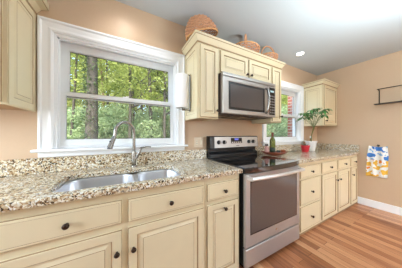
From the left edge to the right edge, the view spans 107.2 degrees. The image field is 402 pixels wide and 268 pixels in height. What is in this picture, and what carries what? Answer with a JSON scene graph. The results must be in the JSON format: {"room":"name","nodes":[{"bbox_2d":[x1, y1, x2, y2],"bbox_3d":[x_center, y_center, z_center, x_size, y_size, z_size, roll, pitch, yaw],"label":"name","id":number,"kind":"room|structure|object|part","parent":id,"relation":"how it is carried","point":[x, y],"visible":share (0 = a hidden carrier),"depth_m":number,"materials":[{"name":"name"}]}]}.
{"room":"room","nodes":[
{"label":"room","id":0,"kind":"room"},
{"bbox_2d":[0,0,316,159],"bbox_3d":[-0.052,-0.026,1.887,5.940,2.480,0.140,0,0,-28],"label":"wall","id":1,"kind":"structure","parent":0,"point":[18,128],"depth_m":1.42,"materials":[{"name":"beige paint"}]},
{"bbox_2d":[0,0,48,111],"bbox_3d":[-1.486,-0.606,0.801,0.845,0.860,0.402,0,0,-28],"label":"upper cabinet","id":2,"kind":"object","parent":1,"relation":"attached to","point":[17,17],"visible":1,"depth_m":0.94,"materials":[{"name":"beige paint"}]},
{"bbox_3d":[-1.292,-0.547,0.752,0.370,0.718,0.017,0,0,-28],"label":"door","id":3,"kind":"part","parent":2,"relation":"part of","materials":[{"name":"beige paint"}]},
{"bbox_3d":[-1.197,-0.548,1.002,0.004,0.737,0.318,0,0,-28],"label":"panel","id":4,"kind":"part","parent":2,"relation":"part of","materials":[{"name":"beige paint"}]},
{"bbox_3d":[-1.486,-0.979,0.801,0.845,0.115,0.401,0,0,-28],"label":"crown","id":5,"kind":"part","parent":2,"relation":"part of","materials":[{"name":"beige paint"}]},
{"bbox_2d":[0,149,206,176],"bbox_3d":[-0.943,0.240,1.312,2.286,0.118,0.019,0,0,-28],"label":"backsplash","id":6,"kind":"structure","parent":1,"relation":"attached to","point":[13,167],"depth_m":1.28,"materials":[{"name":"stone"}]},
{"bbox_2d":[30,15,187,157],"bbox_3d":[-0.749,-0.369,1.472,1.260,1.094,0.197,0,0,-28],"label":"window","id":7,"kind":"structure","parent":1,"relation":"in","point":[56,39],"depth_m":1.30,"materials":[{"name":"white paint"}]},
{"bbox_3d":[-0.772,-0.564,1.516,1.000,0.479,0.028,0,0,-28],"label":"sash","id":8,"kind":"part","parent":7,"relation":"part of","materials":[{"name":"white plastic"}]},
{"bbox_3d":[-0.755,-0.136,1.484,1.000,0.465,0.028,0,0,-28],"label":"sash","id":9,"kind":"part","parent":7,"relation":"part of","materials":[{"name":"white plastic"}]},
{"bbox_2d":[194,137,202,146],"bbox_3d":[-0.028,0.092,1.812,0.120,0.120,0.013,0,0,-28],"label":"outlet plate","id":10,"kind":"object","parent":1,"relation":"attached to","point":[198,141],"visible":1,"depth_m":1.81,"materials":[{"name":"beige plastic"}]},
{"bbox_2d":[185,42,219,120],"bbox_3d":[0.005,-0.532,1.620,0.247,0.737,0.378,0,0,-28],"label":"upper cabinet","id":11,"kind":"object","parent":1,"relation":"attached to","point":[201,62],"visible":0.98,"depth_m":1.49,"materials":[{"name":"beige paint"}]},
{"bbox_2d":[180,74,190,111],"bbox_3d":[-0.172,-0.446,1.560,0.120,0.400,0.060,0,0,-28],"label":"paper towel holder","id":12,"kind":"object","parent":11,"relation":"attached to","point":[182,109],"visible":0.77,"depth_m":1.57,"materials":[{"name":"silver metal"}]},
{"bbox_2d":[176,73,188,108],"bbox_3d":[-0.198,-0.448,1.546,0.132,0.340,0.132,0,0,-28],"label":"paper towel roll","id":13,"kind":"object","parent":12,"relation":"on","point":[182,79],"visible":0.86,"depth_m":1.49,"materials":[{"name":"white paper"}]},
{"bbox_3d":[-0.115,-0.532,1.586,0.004,0.729,0.318,0,0,-28],"label":"panel","id":14,"kind":"part","parent":11,"relation":"part of","materials":[{"name":"beige paint"}]},
{"bbox_3d":[0.083,-0.532,1.494,0.212,0.713,0.017,0,0,-28],"label":"door","id":15,"kind":"part","parent":11,"relation":"part of","materials":[{"name":"beige paint"}]},
{"bbox_2d":[218,49,270,82],"bbox_3d":[0.484,-0.774,1.878,0.839,0.253,0.378,0,0,-28],"label":"upper cabinet","id":16,"kind":"object","parent":1,"relation":"attached to","point":[228,62],"visible":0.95,"depth_m":1.70,"materials":[{"name":"beige paint"}]},
{"bbox_2d":[182,29,285,69],"bbox_3d":[0.468,-0.944,1.874,1.380,0.085,0.368,0,0,-28],"label":"crown molding","id":17,"kind":"structure","parent":16,"relation":"attached to","point":[197,36],"depth_m":1.61,"materials":[{"name":"beige paint"}]},
{"bbox_2d":[185,14,217,40],"bbox_3d":[0.007,-1.125,1.595,0.378,0.268,0.291,0,0,-25],"label":"wicker basket","id":18,"kind":"object","parent":17,"relation":"on","point":[202,22],"visible":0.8,"depth_m":1.48,"materials":[{"name":"brown wicker"}]},
{"bbox_2d":[236,34,259,52],"bbox_3d":[0.568,-1.114,1.875,0.370,0.259,0.301,0,0,-36],"label":"wicker basket","id":19,"kind":"object","parent":17,"relation":"on","point":[245,41],"visible":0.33,"depth_m":1.74,"materials":[{"name":"brown wicker"}]},
{"bbox_2d":[261,46,277,59],"bbox_3d":[0.933,-1.109,2.060,0.270,0.249,0.244,0,0,-28],"label":"wicker basket","id":20,"kind":"object","parent":17,"relation":"on","point":[272,53],"visible":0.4,"depth_m":1.97,"materials":[{"name":"brown wicker"}]},
{"bbox_3d":[0.373,-0.775,1.651,0.392,0.227,0.017,0,0,-28],"label":"door","id":21,"kind":"part","parent":16,"relation":"part of","materials":[{"name":"beige paint"}]},
{"bbox_2d":[218,71,274,119],"bbox_3d":[0.504,-0.427,1.841,0.828,0.434,0.457,0,0,-28],"label":"microwave","id":22,"kind":"object","parent":16,"relation":"attached to","point":[239,97],"visible":0.96,"depth_m":1.65,"materials":[{"name":"silver metal"}]},
{"bbox_3d":[0.506,-0.412,1.671,0.671,0.384,0.035,0,0,-28],"label":"door","id":23,"kind":"part","parent":22,"relation":"part of","materials":[{"name":"silver metal"}]},
{"bbox_3d":[0.527,-0.411,1.661,0.501,0.240,0.001,0,0,-28],"label":"pane","id":24,"kind":"part","parent":22,"relation":"part of","materials":[{"name":"grey glass"}]},
{"bbox_3d":[0.799,-0.411,1.779,0.025,0.321,0.066,0,0,-28],"label":"handle","id":25,"kind":"part","parent":22,"relation":"part of","materials":[{"name":"silver metal"}]},
{"bbox_3d":[0.872,-0.412,1.869,0.154,0.384,0.034,0,0,-28],"label":"control panel","id":26,"kind":"part","parent":22,"relation":"part of","materials":[{"name":"silver metal"}]},
{"bbox_3d":[0.736,-0.775,1.846,0.392,0.227,0.017,0,0,-28],"label":"door","id":27,"kind":"part","parent":16,"relation":"part of","materials":[{"name":"beige paint"}]},
{"bbox_2d":[252,67,282,123],"bbox_3d":[0.949,-0.532,2.129,0.215,0.737,0.378,0,0,-28],"label":"upper cabinet","id":28,"kind":"object","parent":1,"relation":"attached to","point":[275,73],"visible":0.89,"depth_m":2.00,"materials":[{"name":"beige paint"}]},
{"bbox_3d":[1.017,-0.532,1.998,0.188,0.713,0.017,0,0,-28],"label":"door","id":29,"kind":"part","parent":28,"relation":"part of","materials":[{"name":"beige paint"}]},
{"bbox_2d":[261,80,304,145],"bbox_3d":[1.462,-0.379,2.666,1.205,1.114,0.197,0,0,-28],"label":"window","id":30,"kind":"structure","parent":1,"relation":"in","point":[289,89],"depth_m":2.85,"materials":[{"name":"white paint"}]},
{"bbox_3d":[1.456,-0.136,2.677,0.945,0.465,0.028,0,0,-28],"label":"sash","id":31,"kind":"part","parent":30,"relation":"part of","materials":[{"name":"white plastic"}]},
{"bbox_3d":[1.439,-0.574,2.709,0.945,0.499,0.028,0,0,-28],"label":"sash","id":32,"kind":"part","parent":30,"relation":"part of","materials":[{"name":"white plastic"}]},
{"bbox_2d":[255,143,317,153],"bbox_3d":[1.641,0.240,2.706,1.894,0.118,0.019,0,0,-28],"label":"backsplash","id":33,"kind":"structure","parent":1,"relation":"attached to","point":[294,147],"depth_m":2.60,"materials":[{"name":"stone"}]},
{"bbox_2d":[302,78,339,126],"bbox_3d":[2.312,-0.570,2.865,0.604,0.812,0.378,0,0,-28],"label":"upper cabinet","id":34,"kind":"object","parent":1,"relation":"attached to","point":[322,93],"visible":0.97,"depth_m":2.73,"materials":[{"name":"beige paint"}]},
{"bbox_3d":[2.069,-0.527,2.764,0.004,0.719,0.318,0,0,-28],"label":"panel","id":35,"kind":"part","parent":34,"relation":"part of","materials":[{"name":"beige paint"}]},
{"bbox_3d":[2.310,-0.933,2.868,0.604,0.085,0.368,0,0,-28],"label":"crown","id":36,"kind":"part","parent":34,"relation":"part of","materials":[{"name":"beige paint"}]},
{"bbox_3d":[2.397,-0.527,2.743,0.495,0.703,0.017,0,0,-28],"label":"door","id":37,"kind":"part","parent":34,"relation":"part of","materials":[{"name":"beige paint"}]},
{"bbox_2d":[115,0,401,75],"bbox_3d":[0.997,-1.316,-0.058,5.940,0.100,4.560,0,0,-28],"label":"ceiling","id":38,"kind":"structure","parent":0,"point":[333,35],"depth_m":1.70,"materials":[{"name":"paint"}]},
{"bbox_2d":[239,203,401,267],"bbox_3d":[0.997,1.254,-0.058,5.940,0.080,4.560,0,0,-28],"label":"floor","id":39,"kind":"structure","parent":0,"point":[359,236],"depth_m":1.62,"materials":[{"name":"brown wood"}]},
{"bbox_2d":[0,172,203,267],"bbox_3d":[-0.586,0.776,1.141,1.090,0.875,0.656,0,0,-28],"label":"base cabinet","id":40,"kind":"object","parent":39,"relation":"on","point":[163,226],"visible":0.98,"depth_m":0.85,"materials":[{"name":"beige paint"}]},
{"bbox_3d":[-0.688,0.455,0.761,0.496,0.139,0.016,0,0,-28],"label":"drawer","id":41,"kind":"part","parent":40,"relation":"part of","materials":[{"name":"beige paint"}]},
{"bbox_3d":[-0.688,0.858,0.760,0.496,0.592,0.017,0,0,-28],"label":"door","id":42,"kind":"part","parent":40,"relation":"part of","materials":[{"name":"beige paint"}]},
{"bbox_3d":[-0.675,0.456,0.740,0.031,0.031,0.034,0,0,-28],"label":"knob","id":43,"kind":"part","parent":40,"relation":"part of","materials":[{"name":"brown metal"}]},
{"bbox_3d":[-0.481,0.684,0.845,0.031,0.031,0.034,0,0,-28],"label":"knob","id":44,"kind":"part","parent":40,"relation":"part of","materials":[{"name":"brown metal"}]},
{"bbox_2d":[0,149,242,212],"bbox_3d":[-0.794,0.259,1.036,2.286,0.156,0.645,0,0,-28],"label":"countertop","id":45,"kind":"structure","parent":40,"relation":"on","point":[32,182],"depth_m":1.12,"materials":[{"name":"stone"}]},
{"bbox_2d":[54,169,180,191],"bbox_3d":[-0.550,0.438,1.111,0.808,0.199,0.436,0,0,-28],"label":"sink","id":46,"kind":"object","parent":45,"relation":"in","point":[90,182],"visible":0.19,"depth_m":1.24,"materials":[{"name":"silver metal"}]},
{"bbox_3d":[-0.709,0.438,1.025,0.445,0.199,0.436,0,0,-28],"label":"bowl","id":47,"kind":"part","parent":46,"relation":"part of","materials":[{"name":"silver metal"}]},
{"bbox_3d":[-0.342,0.428,1.223,0.336,0.179,0.436,0,0,-28],"label":"bowl","id":48,"kind":"part","parent":46,"relation":"part of","materials":[{"name":"silver metal"}]},
{"bbox_2d":[107,121,150,166],"bbox_3d":[-0.651,0.088,1.344,0.102,0.423,0.374,0,0,44],"label":"faucet","id":49,"kind":"object","parent":45,"relation":"on","point":[112,141],"visible":1,"depth_m":1.38,"materials":[{"name":"silver metal"}]},
{"bbox_3d":[-0.679,0.013,1.318,0.027,0.274,0.207,0,0,30],"label":"spout","id":50,"kind":"part","parent":49,"relation":"part of","materials":[{"name":"silver metal"}]},
{"bbox_3d":[-0.564,0.176,1.417,0.159,0.130,0.027,0,0,-17],"label":"handle","id":51,"kind":"part","parent":49,"relation":"part of","materials":[{"name":"silver metal"}]},
{"bbox_3d":[-0.212,0.459,1.018,0.522,0.139,0.016,0,0,-28],"label":"drawer","id":52,"kind":"part","parent":40,"relation":"part of","materials":[{"name":"beige paint"}]},
{"bbox_3d":[-0.211,0.858,1.017,0.522,0.592,0.017,0,0,-28],"label":"door","id":53,"kind":"part","parent":40,"relation":"part of","materials":[{"name":"beige paint"}]},
{"bbox_2d":[204,174,238,267],"bbox_3d":[0.051,0.776,1.485,0.354,0.875,0.656,0,0,-28],"label":"base cabinet","id":54,"kind":"object","parent":39,"relation":"on","point":[221,194],"visible":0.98,"depth_m":1.22,"materials":[{"name":"beige paint"}]},
{"bbox_3d":[0.185,0.457,1.232,0.315,0.138,0.016,0,0,-28],"label":"drawer","id":55,"kind":"part","parent":54,"relation":"part of","materials":[{"name":"beige paint"}]},
{"bbox_3d":[0.185,0.856,1.231,0.315,0.596,0.017,0,0,-28],"label":"door","id":56,"kind":"part","parent":54,"relation":"part of","materials":[{"name":"beige paint"}]},
{"bbox_2d":[206,136,304,267],"bbox_3d":[0.610,0.617,1.727,0.830,1.195,0.759,0,0,-28],"label":"stove","id":57,"kind":"object","parent":39,"relation":"on","point":[268,185],"visible":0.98,"depth_m":1.46,"materials":[{"name":"silver metal"}]},
{"bbox_3d":[0.493,0.096,1.993,0.751,0.136,0.013,0,0,-28],"label":"control panel","id":58,"kind":"part","parent":57,"relation":"part of","materials":[{"name":"silver metal"}]},
{"bbox_2d":[208,155,298,173],"bbox_3d":[0.603,0.316,1.744,0.826,0.047,0.673,0,0,-28],"label":"cooktop","id":59,"kind":"object","parent":57,"relation":"in","point":[250,164],"depth_m":1.56,"materials":[{"name":"black glass"}]},
{"bbox_3d":[0.741,1.088,1.488,0.818,0.162,0.030,0,0,-28],"label":"warming drawer","id":60,"kind":"part","parent":57,"relation":"part of","materials":[{"name":"silver metal"}]},
{"bbox_3d":[0.741,0.670,1.488,0.818,0.644,0.030,0,0,-28],"label":"oven door","id":61,"kind":"part","parent":57,"relation":"part of","materials":[{"name":"silver metal"}]},
{"bbox_3d":[0.749,0.651,1.475,0.716,0.473,0.002,0,0,-28],"label":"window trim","id":62,"kind":"part","parent":57,"relation":"part of","materials":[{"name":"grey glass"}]},
{"bbox_3d":[0.770,0.378,1.435,0.794,0.032,0.092,0,0,-28],"label":"handle","id":63,"kind":"part","parent":57,"relation":"part of","materials":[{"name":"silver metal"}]},
{"bbox_2d":[299,160,319,235],"bbox_3d":[1.225,0.776,2.119,0.586,0.875,0.656,0,0,-28],"label":"base cabinet","id":64,"kind":"object","parent":39,"relation":"on","point":[309,179],"visible":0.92,"depth_m":1.85,"materials":[{"name":"beige paint"}]},
{"bbox_3d":[1.391,1.022,1.882,0.475,0.293,0.016,0,0,-28],"label":"drawer","id":65,"kind":"part","parent":64,"relation":"part of","materials":[{"name":"beige paint"}]},
{"bbox_3d":[1.391,0.704,1.882,0.475,0.307,0.016,0,0,-28],"label":"drawer","id":66,"kind":"part","parent":64,"relation":"part of","materials":[{"name":"beige paint"}]},
{"bbox_3d":[1.391,0.458,1.882,0.475,0.147,0.016,0,0,-28],"label":"drawer","id":67,"kind":"part","parent":64,"relation":"part of","materials":[{"name":"beige paint"}]},
{"bbox_2d":[320,156,349,223],"bbox_3d":[1.916,0.776,2.491,0.980,0.875,0.656,0,0,-28],"label":"base cabinet","id":68,"kind":"object","parent":39,"relation":"on","point":[334,172],"visible":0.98,"depth_m":2.18,"materials":[{"name":"beige paint"}]},
{"bbox_2d":[255,143,359,163],"bbox_3d":[1.799,0.259,2.436,1.916,0.156,0.645,0,0,-28],"label":"countertop","id":69,"kind":"structure","parent":68,"relation":"on","point":[323,151],"depth_m":2.49,"materials":[{"name":"stone"}]},
{"bbox_2d":[261,151,287,155],"bbox_3d":[1.060,0.267,2.152,0.377,0.064,0.214,0,0,3],"label":"serving tray","id":70,"kind":"object","parent":69,"relation":"on","point":[275,153],"visible":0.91,"depth_m":2.08,"materials":[{"name":"brown wood"}]},
{"bbox_2d":[264,144,268,151],"bbox_3d":[0.949,0.208,2.148,0.060,0.146,0.060,0,0,-28],"label":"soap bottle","id":71,"kind":"object","parent":70,"relation":"on","point":[266,149],"visible":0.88,"depth_m":2.13,"materials":[{"name":"pink plastic"}]},
{"bbox_2d":[269,133,274,151],"bbox_3d":[1.034,0.126,2.149,0.079,0.314,0.079,0,0,-28],"label":"wine bottle","id":72,"kind":"object","parent":70,"relation":"on","point":[272,139],"visible":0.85,"depth_m":2.12,"materials":[{"name":"green glass"}]},
{"bbox_3d":[1.034,0.128,2.149,0.077,0.312,0.077,0,0,-28],"label":"bottle glass","id":73,"kind":"part","parent":72,"relation":"part of","materials":[{"name":"green glass"}]},
{"bbox_2d":[300,144,309,151],"bbox_3d":[1.819,0.232,2.589,0.142,0.133,0.142,0,0,-28],"label":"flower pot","id":74,"kind":"object","parent":69,"relation":"on","point":[305,148],"visible":0.99,"depth_m":2.55,"materials":[{"name":"red ceramic"}]},
{"bbox_2d":[295,108,332,150],"bbox_3d":[1.925,-0.073,2.533,0.606,0.743,0.469,0,0,-28],"label":"potted plant","id":75,"kind":"object","parent":69,"relation":"on","point":[311,143],"visible":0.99,"depth_m":2.53,"materials":[{"name":"green plant"}]},
{"bbox_3d":[2.040,0.210,2.748,0.200,0.178,0.200,0,0,-28],"label":"pot","id":76,"kind":"part","parent":75,"relation":"part of","materials":[{"name":"white ceramic"}]},
{"bbox_3d":[1.917,-0.143,2.526,0.414,0.589,0.279,0,0,-28],"label":"stem","id":77,"kind":"part","parent":75,"relation":"part of","materials":[{"name":"green plant"}]},
{"bbox_3d":[1.842,0.458,2.125,0.456,0.147,0.016,0,0,-28],"label":"drawer","id":78,"kind":"part","parent":68,"relation":"part of","materials":[{"name":"beige paint"}]},
{"bbox_3d":[1.842,0.860,2.125,0.456,0.619,0.017,0,0,-28],"label":"door","id":79,"kind":"part","parent":68,"relation":"part of","materials":[{"name":"beige paint"}]},
{"bbox_3d":[2.268,0.458,2.355,0.444,0.147,0.016,0,0,-28],"label":"drawer","id":80,"kind":"part","parent":68,"relation":"part of","materials":[{"name":"beige paint"}]},
{"bbox_3d":[2.268,0.860,2.355,0.444,0.619,0.017,0,0,-28],"label":"door","id":81,"kind":"part","parent":68,"relation":"part of","materials":[{"name":"beige paint"}]},
{"bbox_2d":[349,154,356,206],"bbox_3d":[2.496,0.776,2.804,0.335,0.875,0.656,0,0,-28],"label":"base cabinet","id":82,"kind":"object","parent":39,"relation":"on","point":[353,158],"visible":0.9,"depth_m":2.52,"materials":[{"name":"beige paint"}]},
{"bbox_3d":[2.627,0.458,2.549,0.275,0.147,0.016,0,0,-28],"label":"drawer","id":83,"kind":"part","parent":82,"relation":"part of","materials":[{"name":"beige paint"}]},
{"bbox_3d":[2.627,0.860,2.549,0.275,0.619,0.017,0,0,-28],"label":"door","id":84,"kind":"part","parent":82,"relation":"part of","materials":[{"name":"beige paint"}]},
{"bbox_2d":[317,50,401,207],"bbox_3d":[3.592,-0.026,1.262,0.120,2.480,4.420,0,0,-28],"label":"wall","id":85,"kind":"structure","parent":0,"point":[360,122],"depth_m":2.49,"materials":[{"name":"beige paint"}]},
{"bbox_2d":[358,196,401,215],"bbox_3d":[3.651,1.154,1.010,0.014,0.120,3.680,0,0,-28],"label":"baseboard","id":86,"kind":"structure","parent":85,"relation":"attached to","point":[371,203],"depth_m":2.39,"materials":[{"name":"white paint"}]},
{"bbox_2d":[374,85,401,104],"bbox_3d":[2.939,-0.615,2.239,0.100,0.254,0.420,0,0,-28],"label":"wall rack","id":87,"kind":"object","parent":85,"relation":"attached to","point":[379,103],"visible":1,"depth_m":2.32,"materials":[{"name":"grey metal"}]},
{"bbox_2d":[374,101,401,104],"bbox_3d":[2.939,-0.493,2.239,0.099,0.010,0.420,0,0,-28],"label":"shelf","id":88,"kind":"object","parent":87,"relation":"attached to","point":[379,103],"depth_m":2.32,"materials":[{"name":"grey metal"}]},
{"bbox_3d":[2.877,0.177,2.410,0.044,0.036,0.032,0,0,-28],"label":"towel hook","id":89,"kind":"object","parent":85,"relation":"attached to","visible":0},
{"bbox_2d":[366,146,388,178],"bbox_3d":[2.866,0.439,2.418,0.033,0.510,0.243,0,0,-28],"label":"kitchen towel","id":90,"kind":"object","parent":89,"relation":"hanging from","point":[377,157],"visible":1,"depth_m":2.42,"materials":[{"name":"multicoloured fabric"}]},
{"label":"outside","id":91,"kind":"structure","parent":0,"visible":0},
{"bbox_3d":[-7.228,0.798,34.455,110.000,2.170,64.000,0,0,-28],"label":"ground","id":92,"kind":"structure","parent":91,"visible":0},
{"bbox_2d":[67,62,83,133],"bbox_3d":[-17.520,-6.744,18.215,7.567,15.893,9.645,0,0,-3],"label":"tree","id":93,"kind":"object","parent":92,"relation":"on","point":[77,62],"visible":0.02,"depth_m":18.81,"materials":[{"name":"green plant"}]},
{"bbox_2d":[67,109,85,138],"bbox_3d":[-6.286,0.138,6.137,2.572,3.099,2.835,0,0,-37],"label":"shrub","id":94,"kind":"object","parent":92,"relation":"on","point":[77,116],"visible":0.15,"depth_m":6.08,"materials":[{"name":"green plant"}]},
{"bbox_2d":[67,62,85,121],"bbox_3d":[-10.457,-3.987,10.883,4.880,11.008,4.875,0,0,40],"label":"tree","id":95,"kind":"object","parent":92,"relation":"on","point":[69,105],"visible":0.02,"depth_m":11.15,"materials":[{"name":"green plant"}]},
{"bbox_2d":[70,53,98,138],"bbox_3d":[-3.968,-3.773,5.272,5.121,11.011,5.411,0,0,-28],"label":"oak tree","id":96,"kind":"object","parent":92,"relation":"on","point":[91,131],"visible":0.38,"depth_m":5.19,"materials":[{"name":"brown plant"}]},
{"bbox_2d":[67,57,105,106],"bbox_3d":[-17.239,-6.757,20.810,7.328,15.884,9.852,0,0,25],"label":"tree","id":97,"kind":"object","parent":92,"relation":"on","point":[72,57],"visible":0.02,"depth_m":19.37,"materials":[{"name":"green plant"}]},
{"bbox_2d":[69,53,122,137],"bbox_3d":[-5.234,-3.496,6.069,4.401,10.328,4.280,0,0,-28],"label":"tree","id":98,"kind":"object","parent":92,"relation":"on","point":[73,72],"visible":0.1,"depth_m":6.03,"materials":[{"name":"green plant"}]},
{"bbox_2d":[67,85,126,138],"bbox_3d":[-6.311,-0.335,8.199,4.089,3.742,3.380,0,0,40],"label":"shrub","id":99,"kind":"object","parent":92,"relation":"on","point":[68,108],"visible":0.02,"depth_m":7.19,"materials":[{"name":"green plant"}]},
{"bbox_2d":[68,62,132,131],"bbox_3d":[-13.109,-6.682,19.572,9.404,16.232,7.661,0,0,0],"label":"tree","id":100,"kind":"object","parent":92,"relation":"on","point":[81,101],"visible":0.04,"depth_m":18.61,"materials":[{"name":"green plant"}]},
{"bbox_2d":[72,59,133,117],"bbox_3d":[-8.036,-4.637,12.116,5.489,12.105,5.032,0,0,-32],"label":"tree","id":101,"kind":"object","parent":92,"relation":"on","point":[103,103],"visible":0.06,"depth_m":11.73,"materials":[{"name":"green plant"}]},
{"bbox_2d":[77,116,128,137],"bbox_3d":[-5.517,0.005,7.983,2.835,3.099,2.572,0,0,22],"label":"shrub","id":102,"kind":"object","parent":92,"relation":"on","point":[126,116],"visible":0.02,"depth_m":8.44,"materials":[{"name":"green plant"}]},
{"bbox_2d":[68,101,142,138],"bbox_3d":[-4.833,-0.267,7.502,3.591,3.689,2.878,0,0,12],"label":"shrub","id":103,"kind":"object","parent":92,"relation":"on","point":[108,123],"visible":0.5,"depth_m":6.80,"materials":[{"name":"green plant"}]},
{"bbox_2d":[70,54,140,133],"bbox_3d":[-5.075,-2.979,8.145,3.642,9.004,3.776,0,0,-28],"label":"tree","id":104,"kind":"object","parent":92,"relation":"on","point":[101,67],"visible":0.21,"depth_m":7.54,"materials":[{"name":"green plant"}]},
{"bbox_2d":[73,60,162,137],"bbox_3d":[-3.285,-3.367,6.986,4.046,10.004,4.196,0,0,-28],"label":"tree","id":105,"kind":"object","parent":92,"relation":"on","point":[108,86],"visible":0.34,"depth_m":6.72,"materials":[{"name":"green plant"}]},
{"bbox_2d":[100,61,144,120],"bbox_3d":[-7.256,-4.135,14.379,4.390,11.010,4.661,0,0,17],"label":"tree","id":106,"kind":"object","parent":92,"relation":"on","point":[116,70],"visible":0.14,"depth_m":13.81,"materials":[{"name":"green plant"}]},
{"bbox_2d":[115,106,142,137],"bbox_3d":[-5.157,-0.442,10.171,3.380,3.742,4.089,0,0,-15],"label":"shrub","id":107,"kind":"object","parent":92,"relation":"on","point":[121,106],"visible":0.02,"depth_m":9.77,"materials":[{"name":"green plant"}]},
{"bbox_2d":[104,67,160,124],"bbox_3d":[-9.404,-6.524,21.268,9.852,15.884,7.328,0,0,-2],"label":"tree","id":108,"kind":"object","parent":92,"relation":"on","point":[136,67],"visible":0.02,"depth_m":20.49,"materials":[{"name":"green plant"}]},
{"bbox_2d":[117,63,159,122],"bbox_3d":[-4.458,-3.575,9.991,4.422,10.003,4.522,0,0,-28],"label":"tree","id":109,"kind":"object","parent":92,"relation":"on","point":[121,63],"visible":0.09,"depth_m":9.97,"materials":[{"name":"green plant"}]},
{"bbox_2d":[109,93,169,137],"bbox_3d":[-3.219,-0.361,8.578,2.878,3.689,3.591,0,0,30],"label":"shrub","id":110,"kind":"object","parent":92,"relation":"on","point":[139,114],"visible":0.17,"depth_m":8.36,"materials":[{"name":"green plant"}]},
{"bbox_2d":[117,63,165,136],"bbox_3d":[-4.697,-3.631,12.061,4.422,10.003,4.522,0,0,-28],"label":"tree","id":111,"kind":"object","parent":92,"relation":"on","point":[141,106],"visible":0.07,"depth_m":11.99,"materials":[{"name":"green plant"}]},
{"bbox_2d":[121,64,167,113],"bbox_3d":[-2.615,-3.641,8.767,4.280,10.328,4.401,0,0,-24],"label":"tree","id":112,"kind":"object","parent":92,"relation":"on","point":[157,71],"visible":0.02,"depth_m":8.76,"materials":[{"name":"green plant"}]},
{"bbox_2d":[122,72,167,114],"bbox_3d":[-4.864,-4.764,14.429,5.098,12.221,5.050,0,0,-13],"label":"tree","id":113,"kind":"object","parent":92,"relation":"on","point":[138,72],"visible":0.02,"depth_m":13.26,"materials":[{"name":"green plant"}]},
{"bbox_2d":[124,64,167,137],"bbox_3d":[-2.409,-3.886,7.357,4.864,11.003,4.975,0,0,-28],"label":"tree","id":114,"kind":"object","parent":92,"relation":"on","point":[148,70],"visible":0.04,"depth_m":7.34,"materials":[{"name":"green plant"}]},
{"bbox_2d":[123,66,169,137],"bbox_3d":[-1.724,-2.834,7.119,3.642,9.004,3.776,0,0,-28],"label":"tree","id":115,"kind":"object","parent":92,"relation":"on","point":[165,79],"visible":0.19,"depth_m":6.74,"materials":[{"name":"green plant"}]},
{"bbox_2d":[138,106,169,137],"bbox_3d":[-2.228,-0.311,8.522,2.965,3.745,4.332,0,0,-30],"label":"shrub","id":116,"kind":"object","parent":92,"relation":"on","point":[146,121],"visible":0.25,"depth_m":7.31,"materials":[{"name":"green plant"}]},
{"bbox_2d":[138,71,169,137],"bbox_3d":[-3.509,-4.145,14.096,4.880,11.008,4.875,0,0,44],"label":"tree","id":117,"kind":"object","parent":92,"relation":"on","point":[155,73],"visible":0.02,"depth_m":13.92,"materials":[{"name":"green plant"}]},
{"bbox_2d":[151,74,167,98],"bbox_3d":[-1.508,-3.404,8.015,4.422,10.003,4.522,0,0,-28],"label":"tree","id":118,"kind":"object","parent":92,"relation":"on","point":[154,74],"visible":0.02,"depth_m":8.11,"materials":[{"name":"green plant"}]},
{"bbox_2d":[267,127,286,136],"bbox_3d":[2.147,0.517,5.082,2.029,2.600,2.539,0,0,-1],"label":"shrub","id":119,"kind":"object","parent":92,"relation":"on","point":[278,131],"visible":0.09,"depth_m":4.96,"materials":[{"name":"green plant"}]},
{"bbox_2d":[267,104,287,135],"bbox_3d":[3.064,-0.123,6.385,3.015,3.865,3.762,0,0,28],"label":"shrub","id":120,"kind":"object","parent":92,"relation":"on","point":[284,111],"visible":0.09,"depth_m":6.04,"materials":[{"name":"green plant"}]},
{"bbox_2d":[267,124,287,136],"bbox_3d":[3.029,0.354,5.467,3.390,2.931,2.320,0,0,-38],"label":"shrub","id":121,"kind":"object","parent":92,"relation":"on","point":[271,125],"visible":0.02,"depth_m":5.25,"materials":[{"name":"green plant"}]},
{"bbox_2d":[273,121,287,134],"bbox_3d":[2.254,0.198,6.262,2.984,3.262,2.707,0,0,16],"label":"shrub","id":122,"kind":"object","parent":92,"relation":"on","point":[282,123],"visible":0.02,"depth_m":5.61,"materials":[{"name":"green plant"}]},
{"bbox_2d":[281,95,287,123],"bbox_3d":[5.106,-3.698,8.659,4.875,11.008,4.880,0,0,-31],"label":"tree","id":123,"kind":"object","parent":92,"relation":"on","point":[282,96],"visible":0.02,"depth_m":7.26,"materials":[{"name":"green plant"}]},
{"bbox_2d":[288,96,291,136],"bbox_3d":[2.751,-1.011,3.777,0.970,5.550,0.515,0,0,-28],"label":"brick chimney","id":124,"kind":"object","parent":92,"relation":"on","point":[289,97],"visible":0.02,"depth_m":3.72,"materials":[{"name":"red brick"}]}
]}

